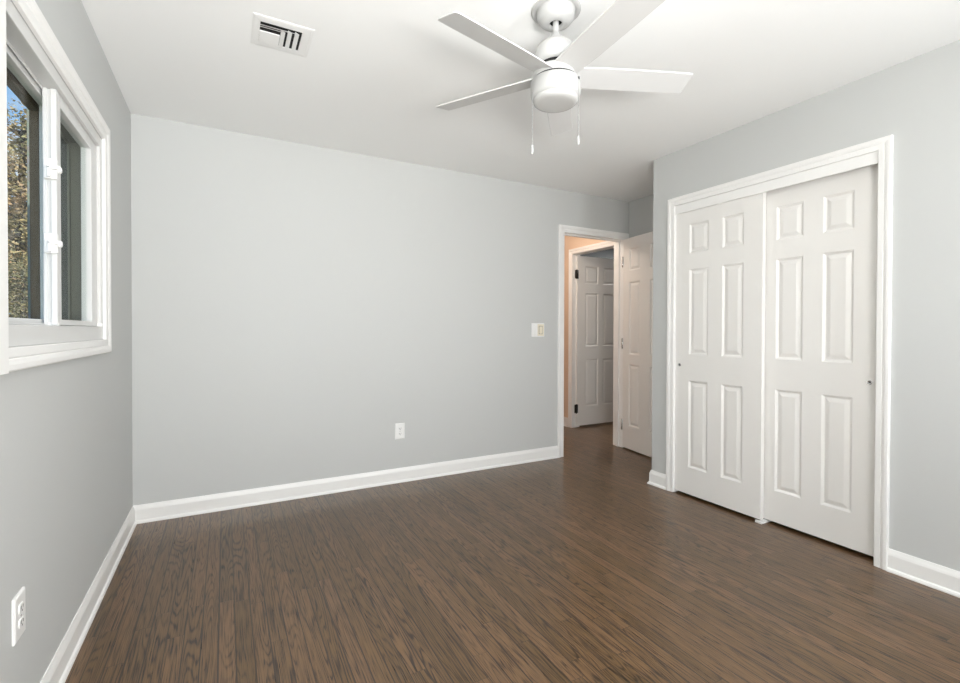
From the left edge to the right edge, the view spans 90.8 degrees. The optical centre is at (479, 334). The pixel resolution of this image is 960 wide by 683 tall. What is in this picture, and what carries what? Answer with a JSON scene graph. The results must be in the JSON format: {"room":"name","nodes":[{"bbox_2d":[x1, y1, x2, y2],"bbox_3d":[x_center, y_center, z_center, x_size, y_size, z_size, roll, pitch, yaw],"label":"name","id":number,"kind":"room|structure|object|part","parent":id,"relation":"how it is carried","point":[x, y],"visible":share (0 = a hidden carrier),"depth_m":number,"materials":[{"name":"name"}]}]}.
{"room":"empty bedroom","nodes":[
{"label":"empty bedroom","id":0,"kind":"room"},
{"bbox_2d":[0,0,132,682],"bbox_3d":[-1.062,-0.066,0.791,0.140,2.440,4.750,0,1,-28],"label":"wall","id":1,"kind":"structure","parent":0,"point":[66,455],"depth_m":1.68,"materials":[{"name":"grey paint"}]},
{"bbox_2d":[12,586,25,645],"bbox_3d":[-1.229,0.750,1.265,0.010,0.120,0.076,0,1,-28],"label":"wall outlet","id":2,"kind":"object","parent":1,"relation":"attached to","point":[18,602],"visible":1,"depth_m":1.25,"materials":[{"name":"white plastic"}]},
{"bbox_2d":[18,601,24,614],"bbox_3d":[-1.227,0.731,1.266,0.004,0.025,0.034,0,1,-28],"label":"receptacle","id":3,"kind":"object","parent":2,"relation":"attached to","point":[21,604],"depth_m":1.26,"materials":[{"name":"white plastic"}]},
{"bbox_2d":[19,615,24,628],"bbox_3d":[-1.227,0.770,1.267,0.004,0.025,0.034,0,1,-28],"label":"receptacle","id":4,"kind":"object","parent":2,"relation":"attached to","point":[21,617],"depth_m":1.27,"materials":[{"name":"white plastic"}]},
{"bbox_2d":[0,0,111,374],"bbox_3d":[-1.497,-0.431,1.621,0.161,1.042,1.277,0,1,-28],"label":"window","id":5,"kind":"structure","parent":1,"relation":"in","point":[70,207],"depth_m":1.67,"materials":[{"name":"white paint"}]},
{"bbox_3d":[-1.463,-0.432,1.445,0.025,0.801,0.729,0,1,-28],"label":"storm frame","id":6,"kind":"part","parent":5,"relation":"part of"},
{"bbox_3d":[-1.411,-0.431,1.434,0.032,0.802,0.659,0,1,-28],"label":"sash","id":7,"kind":"part","parent":5,"relation":"part of","materials":[{"name":"white plastic"}]},
{"bbox_3d":[-1.436,-0.549,1.590,0.028,0.040,0.014,0,1,-28],"label":"lever","id":8,"kind":"part","parent":5,"relation":"part of","materials":[{"name":"white plastic"}]},
{"bbox_3d":[-1.437,-0.298,1.592,0.028,0.040,0.014,0,1,-28],"label":"lever","id":9,"kind":"part","parent":5,"relation":"part of","materials":[{"name":"white plastic"}]},
{"bbox_3d":[-1.716,-0.437,1.919,0.014,0.801,0.343,0,1,-28],"label":"screen frame","id":10,"kind":"part","parent":5,"relation":"part of","materials":[{"name":"paint"}]},
{"bbox_3d":[-1.593,-0.436,1.855,0.037,0.802,0.572,0,1,-28],"label":"sash","id":11,"kind":"part","parent":5,"relation":"part of","materials":[{"name":"white plastic"}]},
{"bbox_3d":[-1.530,-0.426,1.605,0.088,0.908,1.135,0,1,-28],"label":"frame","id":12,"kind":"part","parent":5,"relation":"part of","materials":[{"name":"paint"}]},
{"bbox_2d":[40,506,136,682],"bbox_3d":[-1.000,1.100,0.854,0.022,0.107,4.500,0,1,-28],"label":"baseboard","id":13,"kind":"structure","parent":1,"relation":"attached to","point":[58,670],"depth_m":1.85,"materials":[{"name":"white paint"}]},
{"bbox_2d":[131,114,628,505],"bbox_3d":[0.485,-0.158,5.242,6.800,2.540,1.850,0,1,-28],"label":"wall","id":14,"kind":"structure","parent":0,"point":[294,305],"depth_m":3.35,"materials":[{"name":"grey paint"}]},
{"bbox_2d":[134,446,558,523],"bbox_3d":[-0.679,1.073,3.568,3.158,0.107,0.022,0,1,-28],"label":"baseboard","id":15,"kind":"structure","parent":14,"relation":"attached to","point":[157,511],"depth_m":3.34,"materials":[{"name":"white paint"}]},
{"bbox_2d":[395,423,404,438],"bbox_3d":[-0.610,0.737,3.609,0.076,0.120,0.010,0,1,-28],"label":"wall outlet","id":16,"kind":"object","parent":14,"relation":"attached to","point":[399,427],"visible":1,"depth_m":3.61,"materials":[{"name":"white plastic"}]},
{"bbox_2d":[531,323,543,336],"bbox_3d":[0.517,-0.040,4.203,0.136,0.122,0.014,0,1,-28],"label":"light switch","id":17,"kind":"object","parent":14,"relation":"attached to","point":[537,329],"visible":1,"depth_m":4.20,"materials":[{"name":"white plastic"}]},
{"bbox_2d":[557,224,628,457],"bbox_3d":[1.064,0.060,4.569,0.865,2.120,0.146,0,1,-28],"label":"trim","id":18,"kind":"structure","parent":14,"relation":"attached to","point":[618,238],"depth_m":4.65,"materials":[{"name":"white paint"}]},
{"bbox_2d":[65,422,959,682],"bbox_3d":[1.290,1.190,3.710,7.040,0.120,7.640,0,1,-28],"label":"floor","id":19,"kind":"structure","parent":0,"point":[574,567],"depth_m":2.06,"materials":[{"name":"brown wood"}]},
{"bbox_2d":[755,519,770,523],"bbox_3d":[1.726,1.132,2.883,0.110,0.015,0.040,0,1,-28],"label":"floor guide","id":20,"kind":"object","parent":19,"relation":"on","point":[762,521],"visible":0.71,"depth_m":2.87,"materials":[{"name":"white plastic"}]},
{"bbox_2d":[81,0,959,201],"bbox_3d":[0.766,-1.352,1.758,4.282,0.120,4.750,0,1,-28],"label":"ceiling","id":21,"kind":"structure","parent":0,"point":[373,77],"depth_m":2.34,"materials":[{"name":"paint"}]},
{"bbox_2d":[250,12,314,57],"bbox_3d":[-0.864,-1.294,2.064,0.237,0.010,0.230,0,1,-28],"label":"ceiling vent","id":22,"kind":"object","parent":21,"relation":"in","point":[266,31],"visible":1,"depth_m":2.05,"materials":[{"name":"white metal"}]},
{"bbox_2d":[436,0,692,153],"bbox_3d":[0.307,-1.004,1.866,1.072,0.580,1.048,0,1,-28],"label":"ceiling fan","id":23,"kind":"object","parent":21,"relation":"hanging from","point":[558,65],"visible":1,"depth_m":1.83,"materials":[{"name":"white metal"}]},
{"bbox_3d":[0.039,-1.037,2.051,0.492,0.032,0.109,0,1,30],"label":"blade","id":24,"kind":"part","parent":23,"relation":"part of","materials":[{"name":"white wood"}]},
{"bbox_3d":[0.074,-1.033,1.693,0.492,0.032,0.109,0,1,-42],"label":"blade","id":25,"kind":"part","parent":23,"relation":"part of","materials":[{"name":"white wood"}]},
{"bbox_3d":[0.207,-0.853,1.868,0.003,0.207,0.003,0,1,-28],"label":"pull chain","id":26,"kind":"part","parent":23,"relation":"part of","materials":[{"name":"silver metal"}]},
{"bbox_3d":[0.368,-1.037,2.195,0.109,0.032,0.492,0,1,12],"label":"blade","id":27,"kind":"part","parent":23,"relation":"part of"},
{"bbox_3d":[0.383,-0.884,1.839,0.003,0.222,0.003,0,1,-28],"label":"pull chain","id":28,"kind":"part","parent":23,"relation":"part of","materials":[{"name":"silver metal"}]},
{"bbox_3d":[0.425,-1.031,1.616,0.109,0.032,0.492,0,1,-24],"label":"blade","id":29,"kind":"part","parent":23,"relation":"part of","materials":[{"name":"white wood"}]},
{"bbox_3d":[0.607,-1.034,1.927,0.492,0.032,0.109,0,1,-6],"label":"blade","id":30,"kind":"part","parent":23,"relation":"part of","materials":[{"name":"white wood"}]},
{"bbox_2d":[564,236,604,417],"bbox_3d":[1.163,-0.111,5.613,0.110,2.440,1.640,0,1,-28],"label":"wall","id":31,"kind":"structure","parent":0,"point":[569,242],"depth_m":5.71,"materials":[{"name":"beige paint"}]},
{"bbox_2d":[564,417,567,426],"bbox_3d":[0.884,1.051,5.999,0.022,0.107,0.720,0,1,-28],"label":"baseboard","id":32,"kind":"structure","parent":31,"relation":"attached to","point":[565,418],"depth_m":5.71,"materials":[{"name":"white paint"}]},
{"bbox_2d":[568,241,613,427],"bbox_3d":[1.315,0.053,5.313,0.128,2.120,0.865,0,1,-28],"label":"trim","id":33,"kind":"structure","parent":31,"relation":"attached to","point":[573,253],"depth_m":5.63,"materials":[{"name":"white paint"}]},
{"bbox_2d":[574,256,613,425],"bbox_3d":[1.470,0.075,5.801,0.799,2.022,0.054,0,1,-28],"label":"door","id":34,"kind":"structure","parent":31,"relation":"in","point":[594,276],"depth_m":5.75,"materials":[{"name":"white paint"}]},
{"bbox_2d":[629,164,874,237],"bbox_3d":[2.593,-0.078,2.772,0.110,2.440,4.500,0,1,-28],"label":"wall","id":35,"kind":"structure","parent":0,"point":[640,210],"depth_m":4.57,"materials":[{"name":"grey paint"}]},
{"bbox_2d":[621,231,652,456],"bbox_3d":[1.568,0.090,4.352,0.098,2.040,0.730,0,1,-21],"label":"door","id":36,"kind":"structure","parent":35,"relation":"in","point":[637,261],"depth_m":4.46,"materials":[{"name":"white paint"}]},
{"bbox_2d":[652,40,959,571],"bbox_3d":[2.456,-0.072,2.168,0.704,2.440,3.566,0,1,-28],"label":"wall","id":37,"kind":"structure","parent":0,"point":[916,100],"depth_m":2.23,"materials":[{"name":"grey paint"}]},
{"bbox_2d":[647,470,665,489],"bbox_3d":[1.581,1.077,3.667,0.622,0.107,0.166,0,1,-28],"label":"baseboard","id":38,"kind":"structure","parent":37,"relation":"attached to","point":[657,479],"depth_m":3.52,"materials":[{"name":"white paint"}]},
{"bbox_2d":[675,192,765,519],"bbox_3d":[1.565,0.126,3.135,0.035,1.985,0.620,0,1,-28],"label":"door","id":39,"kind":"structure","parent":37,"relation":"in","point":[721,248],"depth_m":3.09,"materials":[{"name":"white paint"}]},
{"bbox_2d":[675,151,877,214],"bbox_3d":[1.684,-0.881,2.861,0.012,0.060,1.197,0,1,-28],"label":"trim","id":40,"kind":"structure","parent":37,"relation":"attached to","point":[869,159],"depth_m":2.72,"materials":[{"name":"white paint"}]},
{"bbox_2d":[666,134,893,569],"bbox_3d":[1.720,0.085,2.892,0.128,2.107,1.312,0,1,-28],"label":"trim","id":41,"kind":"structure","parent":37,"relation":"attached to","point":[884,146],"depth_m":2.33,"materials":[{"name":"white paint"}]},
{"bbox_2d":[763,164,877,556],"bbox_3d":[1.876,0.131,2.650,0.035,1.985,0.621,0,1,-28],"label":"door","id":42,"kind":"structure","parent":37,"relation":"in","point":[821,279],"depth_m":2.60,"materials":[{"name":"white paint"}]},
{"bbox_2d":[886,548,959,597],"bbox_3d":[2.477,1.103,1.367,0.022,0.107,2.111,0,1,-28],"label":"baseboard","id":43,"kind":"structure","parent":37,"relation":"attached to","point":[938,577],"depth_m":2.17,"materials":[{"name":"white paint"}]},
{"label":"outside","id":44,"kind":"structure","parent":0,"visible":0},
{"bbox_3d":[-9.178,1.536,16.049,80.000,0.120,90.000,0,1,-28],"label":"ground","id":45,"kind":"structure","parent":44,"visible":0},
{"bbox_2d":[7,98,27,316],"bbox_3d":[-6.298,-0.934,6.529,3.093,5.039,2.607,0,1,31],"label":"autumn tree","id":46,"kind":"object","parent":45,"relation":"on","point":[16,185],"visible":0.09,"depth_m":6.19,"materials":[{"name":"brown plant"}]},
{"bbox_2d":[8,208,26,304],"bbox_3d":[-9.765,-0.849,10.192,3.654,4.783,4.037,0,1,-25],"label":"autumn tree","id":47,"kind":"object","parent":45,"relation":"on","point":[9,233],"visible":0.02,"depth_m":9.83,"materials":[{"name":"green plant"}]},
{"bbox_2d":[8,240,27,317],"bbox_3d":[-4.476,0.351,4.423,1.444,2.523,1.454,1,1,41],"label":"shrub","id":48,"kind":"object","parent":45,"relation":"on","point":[13,314],"visible":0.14,"depth_m":4.44,"materials":[{"name":"green plant"}]},
{"bbox_2d":[27,108,30,318],"bbox_3d":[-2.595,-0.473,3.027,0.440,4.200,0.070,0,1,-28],"label":"window frame","id":49,"kind":"structure","parent":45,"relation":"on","point":[28,181],"depth_m":2.90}
]}

